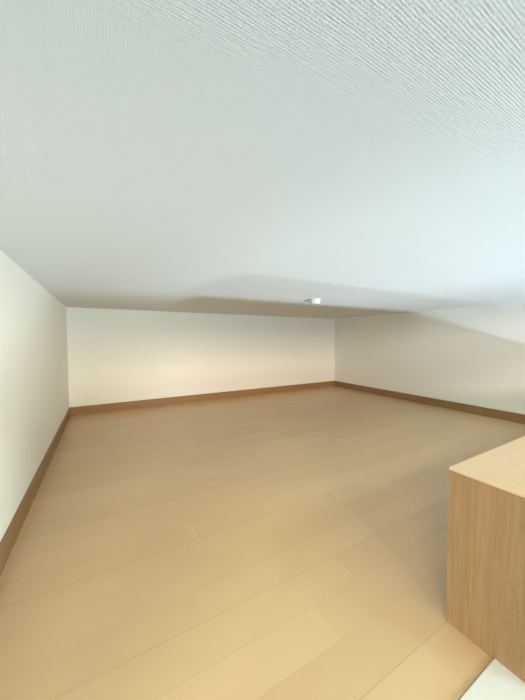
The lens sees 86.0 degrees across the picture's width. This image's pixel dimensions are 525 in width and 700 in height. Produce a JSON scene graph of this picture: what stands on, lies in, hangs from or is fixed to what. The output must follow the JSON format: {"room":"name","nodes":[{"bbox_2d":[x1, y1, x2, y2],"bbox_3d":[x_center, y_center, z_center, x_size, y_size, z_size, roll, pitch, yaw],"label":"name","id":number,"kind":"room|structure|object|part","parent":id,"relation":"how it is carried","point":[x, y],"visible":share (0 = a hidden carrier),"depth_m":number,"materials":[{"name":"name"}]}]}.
{"room":"loft","nodes":[
{"label":"loft","id":0,"kind":"room"},
{"bbox_2d":[0,250,68,541],"bbox_3d":[-1.135,0.260,1.318,0.100,1.222,2.994,-1,3,-29],"label":"wall","id":1,"kind":"structure","parent":0,"point":[34,385],"depth_m":1.22,"materials":[{"name":"white paint"}]},
{"bbox_2d":[0,407,70,575],"bbox_3d":[-1.105,0.628,1.391,0.009,0.080,2.920,-1,3,-29],"label":"baseboard","id":2,"kind":"structure","parent":1,"relation":"attached to","point":[12,532],"depth_m":1.16,"materials":[{"name":"brown wood"}]},
{"bbox_2d":[66,307,334,406],"bbox_3d":[-0.388,0.173,3.513,3.558,1.222,0.100,-1,3,-29],"label":"wall","id":3,"kind":"structure","parent":0,"point":[115,355],"depth_m":3.18,"materials":[{"name":"white paint"}]},
{"bbox_2d":[70,381,333,415],"bbox_3d":[-0.360,0.546,3.479,3.340,0.080,0.009,-1,3,-29],"label":"baseboard","id":4,"kind":"structure","parent":3,"relation":"attached to","point":[80,410],"depth_m":3.19,"materials":[{"name":"brown wood"}]},
{"bbox_2d":[0,0,524,318],"bbox_3d":[0.381,-0.437,2.119,3.558,0.100,3.244,-1,3,-29],"label":"ceiling","id":5,"kind":"structure","parent":0,"point":[360,158],"depth_m":0.46,"materials":[{"name":"white paint"}]},
{"bbox_2d":[309,299,320,304],"bbox_3d":[0.402,-0.370,2.166,0.094,0.036,0.094,-1,3,-29],"label":"socket","id":6,"kind":"object","parent":5,"relation":"attached to","point":[311,301],"visible":1,"depth_m":2.13,"materials":[{"name":"white plastic"}]},
{"bbox_2d":[0,386,524,699],"bbox_3d":[0.354,0.638,2.214,3.358,0.012,2.920,-1,3,-29],"label":"floor","id":7,"kind":"structure","parent":0,"point":[288,545],"depth_m":0.92,"materials":[{"name":"brown wood"}]},
{"bbox_2d":[446,436,524,682],"bbox_3d":[1.517,0.468,1.202,2.314,0.397,0.174,-1,3,-29],"label":"base cabinet","id":8,"kind":"object","parent":7,"relation":"on","point":[485,597],"visible":1,"depth_m":0.64,"materials":[{"name":"brown wood"}]},
{"bbox_3d":[1.517,0.273,1.195,2.312,0.006,0.173,-1,3,-29],"label":"panel","id":9,"kind":"part","parent":8,"relation":"part of","materials":[{"name":"brown wood"}]},
{"bbox_2d":[459,658,524,699],"bbox_3d":[1.089,0.684,0.910,3.358,0.016,0.072,-1,3,-29],"label":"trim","id":10,"kind":"structure","parent":7,"relation":"attached to","point":[496,682],"depth_m":0.58,"materials":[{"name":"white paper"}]},
{"bbox_2d":[334,302,524,413],"bbox_3d":[1.853,0.183,3.057,0.100,1.222,2.894,-1,3,-29],"label":"wall","id":11,"kind":"structure","parent":0,"point":[474,355],"depth_m":2.91,"materials":[{"name":"white paint"}]},
{"bbox_2d":[334,381,524,423],"bbox_3d":[1.788,0.554,3.077,0.009,0.080,2.819,-1,3,-29],"label":"baseboard","id":12,"kind":"structure","parent":11,"relation":"attached to","point":[488,412],"depth_m":2.92,"materials":[{"name":"brown wood"}]}
]}

